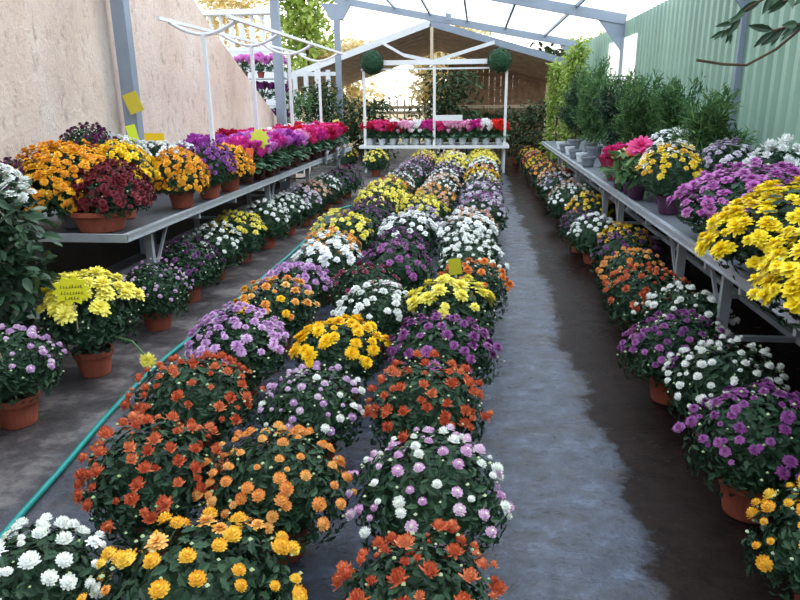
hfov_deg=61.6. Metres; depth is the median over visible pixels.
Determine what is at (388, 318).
chrysanthemum
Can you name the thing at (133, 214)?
pot
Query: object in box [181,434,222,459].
pot
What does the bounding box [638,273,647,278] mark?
flower
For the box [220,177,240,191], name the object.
pot
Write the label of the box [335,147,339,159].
plastic sleeve
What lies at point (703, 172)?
flower
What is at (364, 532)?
flower
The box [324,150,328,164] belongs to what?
plastic sleeve
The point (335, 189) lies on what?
chrysanthemum
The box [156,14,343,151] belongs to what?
frame
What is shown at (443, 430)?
flower
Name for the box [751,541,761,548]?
flower
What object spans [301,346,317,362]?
flower
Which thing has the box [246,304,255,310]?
flower
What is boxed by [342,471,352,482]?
flower
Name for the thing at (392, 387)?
flower
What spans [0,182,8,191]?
flower
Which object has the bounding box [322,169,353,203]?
chrysanthemum
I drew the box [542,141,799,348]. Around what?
bench
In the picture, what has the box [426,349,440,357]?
flower
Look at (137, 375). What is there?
flower
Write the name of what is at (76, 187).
flower
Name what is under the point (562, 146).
flower pot
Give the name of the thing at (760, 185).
flower
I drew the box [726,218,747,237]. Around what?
flower
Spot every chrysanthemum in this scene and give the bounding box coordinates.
[0,156,45,229]
[0,163,62,344]
[0,324,67,429]
[0,512,122,599]
[11,139,121,228]
[36,266,156,377]
[59,122,120,158]
[68,157,156,233]
[72,410,228,554]
[77,506,307,599]
[89,139,159,218]
[102,133,151,168]
[119,256,193,331]
[119,350,266,459]
[141,139,178,192]
[150,146,211,208]
[155,232,225,302]
[171,141,195,155]
[183,138,236,198]
[184,221,248,280]
[184,301,288,396]
[192,420,356,564]
[208,209,268,263]
[210,143,254,191]
[231,274,319,354]
[240,198,290,248]
[256,361,365,467]
[258,262,335,324]
[271,190,311,235]
[285,184,323,225]
[288,314,390,401]
[291,230,362,301]
[294,179,331,217]
[303,226,363,267]
[309,208,376,258]
[311,173,343,210]
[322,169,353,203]
[329,162,364,197]
[329,262,404,314]
[330,279,415,358]
[331,518,507,599]
[334,146,358,169]
[338,204,387,250]
[345,424,514,572]
[350,185,401,215]
[352,195,395,239]
[357,239,434,306]
[361,174,408,207]
[362,148,389,175]
[363,349,493,459]
[370,226,432,267]
[372,210,438,256]
[375,175,413,198]
[385,310,504,393]
[386,170,416,195]
[391,168,420,191]
[393,190,450,226]
[393,203,442,240]
[394,162,426,195]
[398,160,430,182]
[402,156,432,174]
[405,274,498,341]
[407,155,433,170]
[411,149,438,174]
[412,182,457,213]
[413,151,435,172]
[413,186,454,221]
[420,175,459,204]
[425,167,459,191]
[425,172,461,196]
[428,163,463,186]
[432,159,464,182]
[433,207,500,255]
[434,225,499,268]
[434,257,513,330]
[435,154,468,178]
[435,237,509,282]
[437,150,468,174]
[439,151,469,166]
[447,207,499,240]
[453,190,508,232]
[457,180,503,204]
[457,191,503,218]
[459,176,504,202]
[462,170,499,189]
[463,161,498,179]
[463,165,502,190]
[466,155,498,170]
[466,159,500,178]
[467,147,494,161]
[469,149,499,168]
[471,152,500,168]
[515,145,535,160]
[516,146,539,164]
[520,149,544,167]
[522,151,547,170]
[522,155,552,178]
[528,158,557,180]
[529,161,568,186]
[534,167,565,193]
[536,171,582,200]
[543,183,595,223]
[547,178,587,203]
[556,207,601,252]
[564,191,615,226]
[567,211,616,263]
[589,227,662,273]
[595,246,667,309]
[597,221,657,253]
[602,262,692,335]
[616,308,731,405]
[631,281,739,349]
[633,138,701,203]
[635,144,708,214]
[648,127,695,153]
[661,334,789,443]
[666,157,799,241]
[672,378,799,523]
[694,176,799,286]
[698,137,752,192]
[741,475,799,599]
[742,133,799,183]
[746,225,799,330]
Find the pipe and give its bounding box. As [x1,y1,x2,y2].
[446,13,451,19]
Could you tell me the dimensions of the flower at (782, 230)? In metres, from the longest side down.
0.085 x 0.080 x 0.039 m
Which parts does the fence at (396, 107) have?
rail, rail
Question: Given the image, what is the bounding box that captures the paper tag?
[122,91,143,114]
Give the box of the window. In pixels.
[607,32,637,97]
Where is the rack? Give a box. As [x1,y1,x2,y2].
[238,57,290,124]
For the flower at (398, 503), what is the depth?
2.14 m
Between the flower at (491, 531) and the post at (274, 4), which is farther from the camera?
the post at (274, 4)
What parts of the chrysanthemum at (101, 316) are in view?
stem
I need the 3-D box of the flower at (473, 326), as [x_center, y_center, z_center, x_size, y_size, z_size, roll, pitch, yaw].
[0.400,0.139,3.531,0.055,0.024,0.055,12,22,-28]
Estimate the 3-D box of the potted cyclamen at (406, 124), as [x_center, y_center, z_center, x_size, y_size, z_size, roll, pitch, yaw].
[0.120,-3.790,15.148,0.548,0.552,0.520,-10,19,-28]
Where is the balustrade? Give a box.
[200,8,271,51]
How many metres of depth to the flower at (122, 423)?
2.43 m
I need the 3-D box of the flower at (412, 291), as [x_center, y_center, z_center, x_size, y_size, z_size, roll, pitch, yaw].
[0.077,-0.038,4.244,0.117,0.055,0.122,-41,5,-9]
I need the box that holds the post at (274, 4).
[269,0,286,188]
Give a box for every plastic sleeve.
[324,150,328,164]
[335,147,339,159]
[342,144,345,156]
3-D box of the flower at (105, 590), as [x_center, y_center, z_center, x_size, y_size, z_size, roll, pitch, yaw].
[-0.746,0.732,1.696,0.030,0.014,0.030,-19,39,22]
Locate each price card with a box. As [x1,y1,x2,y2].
[51,275,91,332]
[125,124,140,145]
[144,133,164,152]
[246,148,253,174]
[249,128,269,161]
[448,258,461,277]
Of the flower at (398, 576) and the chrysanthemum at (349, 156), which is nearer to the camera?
the flower at (398, 576)
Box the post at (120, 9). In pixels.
[109,0,157,253]
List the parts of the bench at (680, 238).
leg, rail, leg, leg, leg, leg, leg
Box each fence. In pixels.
[301,99,440,145]
[448,64,553,146]
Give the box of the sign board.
[433,115,461,120]
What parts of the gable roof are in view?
king post, post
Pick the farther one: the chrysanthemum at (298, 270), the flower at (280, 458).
the chrysanthemum at (298, 270)
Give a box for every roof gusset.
[321,3,350,19]
[561,45,573,60]
[599,20,621,49]
[735,0,743,8]
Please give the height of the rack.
2.450 m
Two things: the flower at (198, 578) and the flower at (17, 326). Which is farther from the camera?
the flower at (17, 326)
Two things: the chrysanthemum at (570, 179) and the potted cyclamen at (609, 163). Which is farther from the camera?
the chrysanthemum at (570, 179)
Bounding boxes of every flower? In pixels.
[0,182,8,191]
[0,543,8,555]
[1,164,13,172]
[1,170,10,175]
[1,566,13,575]
[2,174,15,183]
[2,530,17,539]
[4,190,16,197]
[6,328,14,333]
[9,523,24,531]
[10,168,20,177]
[12,324,20,328]
[14,184,27,191]
[16,517,28,525]
[16,539,25,546]
[17,192,28,202]
[17,534,25,539]
[17,550,41,568]
[18,325,26,330]
[19,177,27,182]
[25,364,34,372]
[26,188,36,193]
[27,331,36,338]
[27,343,33,348]
[28,163,35,169]
[31,190,41,199]
[31,525,48,538]
[34,170,43,177]
[35,517,48,525]
[36,287,50,297]
[36,304,46,314]
[36,520,50,527]
[39,178,48,185]
[39,348,47,354]
[40,569,58,585]
[41,155,50,162]
[41,512,52,519]
[43,290,54,300]
[43,295,54,307]
[47,302,59,317]
[47,362,54,369]
[54,305,77,325]
[54,515,70,527]
[55,301,76,311]
[55,531,73,544]
[55,551,72,567]
[57,182,68,190]
[57,271,69,280]
[59,573,77,590]
[66,187,75,194]
[66,272,82,279]
[67,165,77,172]
[67,519,80,527]
[70,146,77,152]
[71,184,79,193]
[72,478,85,492]
[72,496,82,505]
[73,467,85,479]
[73,488,83,499]
[74,525,86,536]
[77,182,84,188]
[77,452,89,465]
[77,593,87,599]
[78,198,84,204]
[81,498,92,513]
[82,528,89,533]
[83,289,92,300]
[83,468,92,480]
[84,277,93,285]
[84,577,95,588]
[85,536,100,548]
[86,266,106,277]
[87,482,95,491]
[88,299,111,316]
[88,581,102,598]
[90,276,113,291]
[90,465,104,477]
[91,559,98,567]
[92,445,107,456]
[94,288,116,301]
[94,440,103,446]
[94,530,104,537]
[95,558,106,569]
[97,427,114,439]
[98,199,107,206]
[99,206,108,211]
[99,540,105,548]
[100,185,107,192]
[100,519,115,533]
[101,545,117,559]
[101,585,110,595]
[102,270,111,277]
[107,180,117,188]
[110,549,121,563]
[111,172,119,178]
[112,272,123,282]
[112,497,119,504]
[113,281,124,289]
[115,188,124,194]
[115,549,136,569]
[116,288,134,299]
[119,400,130,411]
[119,420,128,425]
[122,281,136,294]
[123,440,136,451]
[124,392,132,400]
[124,489,139,507]
[125,411,140,419]
[125,453,138,464]
[129,419,142,428]
[129,476,145,492]
[132,288,145,300]
[132,402,141,408]
[134,408,144,415]
[135,373,144,380]
[135,460,153,472]
[139,352,156,366]
[139,507,148,517]
[140,383,149,389]
[140,391,147,397]
[140,402,151,410]
[140,414,155,423]
[141,197,146,203]
[141,444,154,456]
[142,510,159,524]
[142,552,160,568]
[144,431,162,444]
[144,532,168,551]
[148,578,170,599]
[152,464,160,470]
[155,373,162,379]
[155,494,172,512]
[157,511,173,524]
[158,365,166,370]
[162,410,179,420]
[164,442,176,452]
[166,356,174,362]
[166,364,177,372]
[169,370,179,377]
[169,515,185,528]
[170,389,184,401]
[172,427,182,433]
[172,454,186,467]
[173,477,185,486]
[176,358,185,363]
[177,547,196,562]
[181,518,192,526]
[184,340,192,348]
[184,348,192,357]
[184,400,193,409]
[184,418,197,425]
[185,269,191,275]
[186,379,196,385]
[186,421,199,433]
[187,331,196,339]
[188,358,198,365]
[188,443,201,453]
[188,569,207,587]
[190,349,199,357]
[190,460,202,475]
[192,490,204,501]
[193,474,202,481]
[193,481,207,496]
[195,323,203,331]
[195,514,216,526]
[196,345,205,354]
[200,338,210,347]
[201,350,211,356]
[201,457,212,466]
[201,506,217,517]
[202,422,216,431]
[203,317,212,325]
[204,490,212,499]
[206,478,214,486]
[206,495,216,506]
[207,353,217,359]
[208,426,218,434]
[208,468,217,477]
[209,344,220,352]
[209,361,220,368]
[210,444,222,455]
[211,317,221,323]
[211,537,227,551]
[212,324,223,330]
[212,400,226,411]
[212,522,227,533]
[215,351,227,359]
[217,311,226,316]
[220,452,228,458]
[220,475,232,486]
[220,509,228,518]
[221,334,227,339]
[221,367,233,374]
[222,525,241,541]
[223,462,229,469]
[224,391,236,403]
[225,355,233,362]
[227,463,234,469]
[229,316,239,323]
[229,413,242,424]
[229,501,237,508]
[230,341,243,350]
[231,321,241,329]
[231,563,245,575]
[232,305,242,311]
[232,511,247,522]
[234,430,242,436]
[234,579,247,592]
[235,492,247,504]
[236,301,243,306]
[236,346,246,356]
[236,448,244,455]
[236,516,251,525]
[237,380,248,388]
[239,294,247,301]
[239,365,247,373]
[240,391,252,399]
[241,334,252,343]
[241,397,252,404]
[241,481,253,493]
[245,427,254,434]
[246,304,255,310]
[247,293,254,298]
[249,317,259,325]
[250,519,264,528]
[251,488,264,502]
[253,464,260,469]
[255,310,262,317]
[257,324,265,330]
[257,348,264,355]
[257,407,263,413]
[258,434,267,441]
[259,300,269,307]
[260,282,270,290]
[264,320,275,328]
[264,522,273,533]
[265,325,274,331]
[266,510,278,522]
[267,341,277,351]
[268,330,277,337]
[269,337,278,343]
[269,580,280,591]
[270,383,276,389]
[271,537,290,554]
[272,471,286,483]
[273,420,283,427]
[273,493,288,506]
[274,332,282,338]
[274,454,283,461]
[275,321,283,326]
[275,345,284,353]
[276,295,284,301]
[276,425,287,432]
[276,531,287,539]
[277,437,288,445]
[279,481,293,495]
[281,281,289,287]
[281,331,288,337]
[281,500,291,511]
[282,309,289,317]
[283,274,290,279]
[285,422,293,430]
[286,263,292,267]
[287,314,294,320]
[288,345,299,358]
[288,415,296,422]
[289,399,297,405]
[289,540,300,555]
[289,573,301,583]
[290,287,299,292]
[290,298,298,304]
[292,424,304,433]
[292,584,306,596]
[292,592,307,599]
[296,278,304,284]
[296,330,310,341]
[296,407,303,414]
[296,453,304,459]
[297,383,305,390]
[298,344,311,355]
[298,364,305,368]
[299,428,307,435]
[300,470,311,480]
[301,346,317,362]
[302,298,311,306]
[303,284,311,290]
[305,359,313,367]
[312,325,325,337]
[312,365,320,369]
[312,374,320,379]
[312,497,326,511]
[313,322,324,330]
[314,393,320,399]
[316,270,324,276]
[317,516,329,531]
[318,342,325,348]
[319,333,334,349]
[319,400,326,406]
[320,440,326,448]
[321,380,328,385]
[321,423,329,433]
[325,443,333,451]
[326,426,334,435]
[327,461,337,468]
[330,331,339,340]
[330,480,338,489]
[331,316,345,324]
[331,572,343,590]
[332,455,344,465]
[335,498,345,509]
[336,300,343,305]
[336,310,343,315]
[336,414,344,421]
[336,560,351,574]
[337,391,342,397]
[339,565,355,579]
[342,376,349,381]
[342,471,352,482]
[344,346,359,359]
[345,318,356,327]
[345,489,352,499]
[345,508,354,520]
[346,588,370,599]
[347,315,358,322]
[348,413,356,421]
[349,338,362,348]
[350,322,362,330]
[350,379,356,384]
[350,402,357,408]
[351,387,357,392]
[353,328,363,336]
[354,302,364,310]
[354,503,362,515]
[356,554,366,565]
[357,387,364,394]
[357,548,368,556]
[359,355,365,362]
[359,526,370,538]
[360,356,372,369]
[362,323,372,331]
[363,282,371,286]
[363,409,371,417]
[366,322,376,330]
[366,337,376,344]
[366,344,379,355]
[366,514,372,520]
[366,574,377,585]
[367,384,376,391]
[369,296,376,300]
[369,403,379,413]
[370,331,382,340]
[370,449,379,457]
[370,455,380,463]
[370,503,377,511]
[371,478,378,486]
[371,536,388,547]
[373,552,380,559]
[375,498,380,504]
[376,463,381,469]
[378,287,387,293]
[378,376,386,384]
[378,544,392,553]
[379,391,389,399]
[381,403,393,413]
[381,410,388,418]
[382,421,393,432]
[383,334,390,342]
[384,307,390,313]
[385,531,398,541]
[386,566,408,588]
[387,365,395,372]
[388,368,401,376]
[389,384,396,391]
[389,440,396,446]
[390,347,396,355]
[391,300,399,306]
[391,359,400,366]
[391,464,403,476]
[392,293,400,300]
[392,495,405,508]
[393,308,401,315]
[394,450,403,457]
[394,533,414,549]
[394,595,410,599]
[395,507,406,518]
[396,382,405,391]
[397,405,410,415]
[397,429,409,441]
[398,328,409,339]
[399,557,409,565]
[403,348,412,359]
[404,519,418,533]
[404,548,416,555]
[405,288,419,298]
[405,485,413,493]
[406,295,421,309]
[406,318,417,325]
[410,441,420,449]
[413,351,420,356]
[413,448,423,457]
[413,462,424,471]
[413,554,421,561]
[413,590,424,599]
[415,286,427,296]
[416,332,423,337]
[416,396,426,403]
[418,379,428,389]
[418,497,426,505]
[419,291,437,305]
[419,358,429,365]
[419,560,439,578]
[420,345,432,357]
[421,402,432,412]
[422,278,434,287]
[422,426,433,432]
[423,322,432,330]
[424,437,433,443]
[425,388,437,397]
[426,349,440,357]
[426,359,441,371]
[430,284,449,295]
[431,312,442,318]
[431,518,447,531]
[432,479,442,488]
[434,274,449,285]
[436,322,445,329]
[437,308,449,319]
[437,446,448,455]
[438,417,450,425]
[438,426,448,433]
[439,410,451,419]
[440,302,449,309]
[440,329,453,339]
[441,398,451,406]
[443,377,459,388]
[444,519,460,531]
[445,424,454,430]
[446,277,455,283]
[446,368,453,374]
[446,543,465,559]
[447,315,456,321]
[447,359,456,366]
[447,526,456,532]
[448,434,459,443]
[449,340,458,349]
[451,279,468,291]
[451,486,462,497]
[452,458,463,469]
[453,289,468,301]
[453,503,466,516]
[454,367,466,374]
[454,534,466,546]
[454,590,474,599]
[457,417,470,427]
[458,567,481,582]
[459,319,468,327]
[459,346,469,355]
[460,404,470,416]
[460,445,471,456]
[461,274,473,280]
[462,266,472,272]
[462,435,471,441]
[463,376,475,386]
[464,365,471,372]
[466,354,475,364]
[467,387,478,395]
[467,423,474,431]
[467,495,474,501]
[468,330,479,341]
[468,341,478,348]
[469,302,479,310]
[469,415,475,420]
[469,541,478,548]
[470,281,484,289]
[471,324,479,329]
[472,549,481,556]
[473,443,485,453]
[474,556,487,569]
[475,288,488,296]
[475,379,482,385]
[476,269,485,274]
[476,389,483,396]
[476,459,486,467]
[477,329,489,337]
[478,508,489,520]
[480,258,488,264]
[480,327,488,336]
[480,411,489,421]
[482,294,495,305]
[483,341,491,349]
[485,526,496,537]
[486,408,493,417]
[487,289,492,301]
[487,580,507,595]
[488,349,496,359]
[488,591,497,599]
[489,471,496,478]
[489,560,499,567]
[491,462,503,474]
[491,575,498,583]
[493,342,502,351]
[494,490,503,500]
[499,273,505,280]
[501,500,510,512]
[504,280,513,288]
[506,500,514,512]
[608,297,614,304]
[618,275,627,281]
[621,284,629,291]
[625,135,653,155]
[629,333,636,339]
[629,346,637,353]
[631,339,639,345]
[632,305,640,311]
[637,332,645,339]
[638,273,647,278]
[638,290,647,297]
[640,327,648,332]
[641,349,647,354]
[649,300,657,307]
[651,326,658,331]
[652,362,659,367]
[653,311,662,316]
[655,344,664,351]
[657,356,665,363]
[659,323,668,327]
[663,339,670,344]
[664,370,671,375]
[666,196,674,204]
[666,314,675,319]
[672,421,685,432]
[673,188,685,198]
[674,392,680,400]
[675,381,683,388]
[677,183,691,192]
[677,296,683,301]
[679,326,688,332]
[680,311,689,315]
[681,207,693,217]
[681,347,689,352]
[681,360,689,366]
[683,198,689,204]
[685,336,693,342]
[685,415,697,427]
[686,354,692,359]
[688,285,694,289]
[688,404,700,411]
[689,179,701,188]
[693,372,702,379]
[694,240,713,256]
[695,395,701,403]
[697,230,707,241]
[697,340,706,344]
[697,359,707,367]
[698,331,706,336]
[698,347,706,353]
[698,434,708,443]
[699,170,708,176]
[700,185,707,191]
[700,198,715,208]
[700,290,708,294]
[700,397,709,403]
[701,173,717,182]
[701,231,717,246]
[704,311,712,317]
[705,206,716,214]
[706,216,724,229]
[707,359,716,365]
[707,382,715,388]
[708,297,716,302]
[709,239,733,260]
[709,396,722,407]
[709,410,719,419]
[713,437,722,447]
[714,163,725,169]
[715,341,721,346]
[716,209,733,225]
[717,197,724,203]
[719,445,731,457]
[720,438,727,443]
[721,392,731,399]
[725,329,731,336]
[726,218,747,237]
[727,205,746,216]
[727,338,734,343]
[727,412,737,419]
[729,319,735,324]
[729,389,736,395]
[730,376,738,381]
[730,380,737,385]
[730,404,741,413]
[732,422,747,434]
[733,162,744,169]
[733,387,748,396]
[734,168,750,177]
[734,216,752,227]
[734,435,744,444]
[737,349,745,355]
[739,400,748,407]
[741,192,758,199]
[741,234,750,246]
[741,359,749,365]
[743,173,760,182]
[744,197,753,203]
[745,180,760,191]
[745,507,759,518]
[747,444,760,455]
[748,157,762,164]
[749,229,770,246]
[750,161,760,166]
[750,184,766,196]
[751,498,761,505]
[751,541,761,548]
[752,188,763,195]
[752,370,760,376]
[755,554,773,572]
[756,215,777,230]
[757,444,764,450]
[758,273,784,287]
[758,348,768,354]
[758,387,769,394]
[759,180,776,189]
[759,517,767,524]
[760,282,782,305]
[760,500,775,511]
[761,255,779,268]
[762,243,774,253]
[762,381,775,389]
[762,488,778,499]
[764,362,774,368]
[765,437,775,446]
[766,537,774,544]
[767,169,783,177]
[768,247,789,261]
[769,283,781,294]
[771,389,787,397]
[773,179,781,184]
[774,161,789,169]
[774,377,782,384]
[775,465,790,479]
[776,228,793,236]
[778,402,785,407]
[778,423,791,435]
[779,373,786,379]
[780,225,797,235]
[780,412,795,424]
[782,455,798,468]
[783,275,799,294]
[783,392,793,399]
[783,410,795,418]
[783,498,794,506]
[784,166,799,175]
[785,233,799,245]
[785,482,795,488]
[787,207,799,225]
[788,242,799,259]
[788,397,799,408]
[790,176,799,183]
[791,198,799,205]
[791,267,799,289]
[793,390,799,399]
[796,503,799,515]
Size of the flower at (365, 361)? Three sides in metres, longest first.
0.075 x 0.072 x 0.037 m
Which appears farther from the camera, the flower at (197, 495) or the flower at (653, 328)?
the flower at (653, 328)
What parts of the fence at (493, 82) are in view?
rail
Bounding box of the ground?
[294,114,565,146]
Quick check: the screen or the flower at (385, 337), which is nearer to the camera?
the flower at (385, 337)
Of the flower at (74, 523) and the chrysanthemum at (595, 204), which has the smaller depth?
the flower at (74, 523)
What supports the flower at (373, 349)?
on the chrysanthemum at (334, 346)
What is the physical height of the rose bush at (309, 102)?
1.912 m
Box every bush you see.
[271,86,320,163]
[294,79,351,164]
[325,94,400,158]
[401,64,490,157]
[443,108,526,151]
[494,104,538,162]
[512,98,561,158]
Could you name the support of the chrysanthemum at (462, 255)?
on the floor
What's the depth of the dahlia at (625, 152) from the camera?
6.20 m
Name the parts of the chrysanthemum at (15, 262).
stem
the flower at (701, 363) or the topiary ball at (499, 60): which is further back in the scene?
the topiary ball at (499, 60)
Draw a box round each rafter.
[334,0,577,45]
[490,0,627,24]
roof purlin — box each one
[386,0,395,8]
[421,0,430,14]
[463,0,467,21]
[505,5,515,28]
[544,0,585,36]
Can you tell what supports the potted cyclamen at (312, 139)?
on the bench at (161, 214)
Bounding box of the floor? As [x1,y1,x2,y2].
[0,147,799,599]
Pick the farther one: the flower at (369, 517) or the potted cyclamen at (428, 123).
the potted cyclamen at (428, 123)
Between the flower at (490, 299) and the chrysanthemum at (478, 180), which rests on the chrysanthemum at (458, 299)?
the flower at (490, 299)
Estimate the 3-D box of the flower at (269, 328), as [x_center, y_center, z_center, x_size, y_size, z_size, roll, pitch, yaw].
[-0.703,0.153,3.635,0.056,0.027,0.059,33,29,3]
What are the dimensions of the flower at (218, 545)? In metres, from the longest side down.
0.043 x 0.042 x 0.023 m
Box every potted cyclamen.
[176,133,207,149]
[196,133,224,138]
[201,134,228,150]
[215,128,236,135]
[220,132,253,156]
[223,136,270,183]
[226,129,246,132]
[234,54,255,76]
[243,131,281,179]
[249,52,272,77]
[256,81,272,101]
[259,132,290,176]
[265,53,287,71]
[267,82,289,99]
[267,128,294,172]
[272,108,290,123]
[272,123,286,127]
[279,125,296,156]
[280,129,303,169]
[283,128,309,166]
[287,124,304,128]
[294,129,313,163]
[297,125,321,161]
[304,127,329,158]
[311,124,332,156]
[319,122,340,153]
[321,126,337,155]
[331,121,348,149]
[331,123,345,151]
[360,121,380,144]
[367,120,378,143]
[370,119,392,144]
[374,119,389,143]
[382,121,402,144]
[386,118,400,143]
[395,119,413,144]
[400,119,414,143]
[406,119,427,144]
[417,119,438,144]
[427,121,449,144]
[441,121,461,144]
[450,120,473,144]
[465,118,486,144]
[474,118,495,144]
[489,118,509,144]
[597,142,627,179]
[605,150,633,177]
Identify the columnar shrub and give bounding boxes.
[538,54,570,165]
[555,36,593,175]
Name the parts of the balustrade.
hand rail, rail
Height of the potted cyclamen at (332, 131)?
0.474 m
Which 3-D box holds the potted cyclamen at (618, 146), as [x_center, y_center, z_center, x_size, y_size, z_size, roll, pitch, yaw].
[2.374,-1.530,7.376,0.391,0.405,0.393,0,17,1]
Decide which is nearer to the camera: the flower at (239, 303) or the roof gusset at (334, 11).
the flower at (239, 303)
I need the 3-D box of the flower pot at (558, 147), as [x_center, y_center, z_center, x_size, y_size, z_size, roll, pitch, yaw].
[2.820,-2.711,11.781,0.161,0.130,0.161,1,17,6]
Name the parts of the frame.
post, rail, post, rail, post, post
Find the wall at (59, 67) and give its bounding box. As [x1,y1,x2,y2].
[0,0,310,218]
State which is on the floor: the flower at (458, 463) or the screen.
the screen
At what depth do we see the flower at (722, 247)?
3.15 m
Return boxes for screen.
[284,70,335,160]
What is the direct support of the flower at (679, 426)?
on the chrysanthemum at (753, 448)
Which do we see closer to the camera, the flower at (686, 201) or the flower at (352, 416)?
the flower at (352, 416)
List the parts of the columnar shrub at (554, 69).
stem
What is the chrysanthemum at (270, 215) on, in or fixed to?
on the floor
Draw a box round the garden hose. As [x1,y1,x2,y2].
[0,205,352,538]
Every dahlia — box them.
[599,147,633,190]
[614,135,655,199]
[614,146,642,194]
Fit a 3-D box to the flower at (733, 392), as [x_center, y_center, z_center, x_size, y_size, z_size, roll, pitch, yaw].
[1.308,0.361,2.625,0.048,0.021,0.047,-13,1,44]
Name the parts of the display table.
post, rail, rail, post, leg, leg, post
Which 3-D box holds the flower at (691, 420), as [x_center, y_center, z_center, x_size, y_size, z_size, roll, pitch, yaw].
[1.128,0.467,2.600,0.050,0.026,0.049,-52,21,-23]
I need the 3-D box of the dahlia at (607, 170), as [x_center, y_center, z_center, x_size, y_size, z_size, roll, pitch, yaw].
[2.156,-1.266,6.479,0.496,0.419,0.466,1,17,6]
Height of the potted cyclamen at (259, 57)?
0.527 m
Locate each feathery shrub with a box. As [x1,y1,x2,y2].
[554,67,589,147]
[569,54,614,152]
[570,73,615,156]
[587,66,651,146]
[589,83,644,145]
[608,69,683,143]
[643,72,705,140]
[666,82,760,200]
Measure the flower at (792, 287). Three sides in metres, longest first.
0.112 x 0.105 x 0.046 m
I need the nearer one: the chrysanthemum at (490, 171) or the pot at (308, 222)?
the pot at (308, 222)
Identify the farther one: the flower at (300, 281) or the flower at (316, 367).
the flower at (300, 281)
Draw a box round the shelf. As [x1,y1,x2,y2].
[248,78,287,79]
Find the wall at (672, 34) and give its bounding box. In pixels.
[567,0,799,158]
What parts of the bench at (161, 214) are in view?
leg, rail, leg, leg, rail, leg, leg, leg, leg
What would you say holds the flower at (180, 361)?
on the chrysanthemum at (201, 393)
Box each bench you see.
[9,147,351,313]
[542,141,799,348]
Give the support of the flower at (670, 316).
on the chrysanthemum at (652, 349)
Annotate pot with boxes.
[0,388,40,429]
[56,210,77,228]
[68,209,129,233]
[72,342,113,377]
[127,208,135,218]
[130,513,184,554]
[142,312,171,331]
[169,192,194,208]
[177,284,202,302]
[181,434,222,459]
[200,183,221,198]
[207,268,225,280]
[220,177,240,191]
[235,251,252,263]
[238,375,258,396]
[241,172,254,183]
[254,167,265,179]
[254,521,312,564]
[257,72,264,77]
[261,237,275,248]
[265,164,274,176]
[275,161,279,172]
[280,160,290,169]
[283,225,295,235]
[290,157,297,166]
[294,433,339,467]
[298,217,311,225]
[302,152,310,161]
[310,150,318,158]
[320,202,331,210]
[320,286,336,301]
[332,195,343,203]
[367,138,373,144]
[371,169,380,175]
[378,138,385,144]
[389,138,396,144]
[402,138,408,144]
[403,548,447,570]
[412,138,419,144]
[424,138,431,144]
[435,138,442,144]
[448,138,455,144]
[459,138,465,144]
[471,138,478,144]
[483,138,489,144]
[495,138,502,144]
[556,141,564,149]
[559,144,570,151]
[564,168,573,175]
[565,146,574,154]
[568,139,581,147]
[569,149,581,158]
[569,240,581,252]
[576,152,586,162]
[581,156,595,166]
[583,142,597,152]
[583,252,597,263]
[586,146,602,156]
[612,178,627,190]
[623,181,640,194]
[628,185,644,199]
[647,375,683,405]
[656,194,681,214]
[718,475,783,523]
[794,591,799,599]
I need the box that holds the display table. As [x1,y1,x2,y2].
[359,59,508,172]
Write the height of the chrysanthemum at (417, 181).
0.543 m
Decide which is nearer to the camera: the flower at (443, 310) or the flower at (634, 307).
the flower at (443, 310)
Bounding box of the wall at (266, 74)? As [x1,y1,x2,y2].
[229,51,275,110]
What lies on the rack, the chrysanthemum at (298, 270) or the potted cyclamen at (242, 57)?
the potted cyclamen at (242, 57)
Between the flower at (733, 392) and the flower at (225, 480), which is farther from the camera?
the flower at (733, 392)
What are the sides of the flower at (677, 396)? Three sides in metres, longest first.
0.041 x 0.040 x 0.022 m
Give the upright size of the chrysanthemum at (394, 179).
0.544 m
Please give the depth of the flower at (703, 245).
3.27 m
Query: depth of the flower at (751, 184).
3.77 m
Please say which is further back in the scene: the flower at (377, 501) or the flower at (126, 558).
the flower at (377, 501)
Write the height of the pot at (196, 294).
0.165 m
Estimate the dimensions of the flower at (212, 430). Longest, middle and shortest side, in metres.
0.049 x 0.045 x 0.037 m
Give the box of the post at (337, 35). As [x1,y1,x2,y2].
[334,19,343,146]
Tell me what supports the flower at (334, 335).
on the chrysanthemum at (334, 346)
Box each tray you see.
[34,149,341,233]
[547,143,788,297]
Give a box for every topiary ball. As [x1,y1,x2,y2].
[360,49,383,75]
[487,47,511,73]
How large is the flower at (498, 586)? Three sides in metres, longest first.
0.062 x 0.057 x 0.035 m
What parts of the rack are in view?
post, post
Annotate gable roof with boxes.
[286,20,566,140]
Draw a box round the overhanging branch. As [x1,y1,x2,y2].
[696,0,799,66]
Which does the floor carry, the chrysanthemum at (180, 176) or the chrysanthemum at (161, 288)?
the chrysanthemum at (161, 288)
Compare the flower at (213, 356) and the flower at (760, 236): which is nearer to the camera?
the flower at (760, 236)
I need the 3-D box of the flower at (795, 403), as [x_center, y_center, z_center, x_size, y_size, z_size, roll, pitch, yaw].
[1.455,0.377,2.459,0.054,0.024,0.055,11,34,-8]
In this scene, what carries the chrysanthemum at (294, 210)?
on the floor
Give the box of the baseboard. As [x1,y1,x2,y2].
[1,174,295,311]
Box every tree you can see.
[197,0,288,57]
[269,0,344,122]
[294,32,398,128]
[397,19,494,118]
[500,41,567,122]
[560,31,603,57]
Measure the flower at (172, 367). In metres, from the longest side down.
0.061 x 0.057 x 0.037 m
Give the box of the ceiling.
[360,0,652,39]
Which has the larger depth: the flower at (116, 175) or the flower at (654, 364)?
the flower at (116, 175)
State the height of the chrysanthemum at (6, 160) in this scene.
0.526 m
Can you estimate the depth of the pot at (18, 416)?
3.41 m

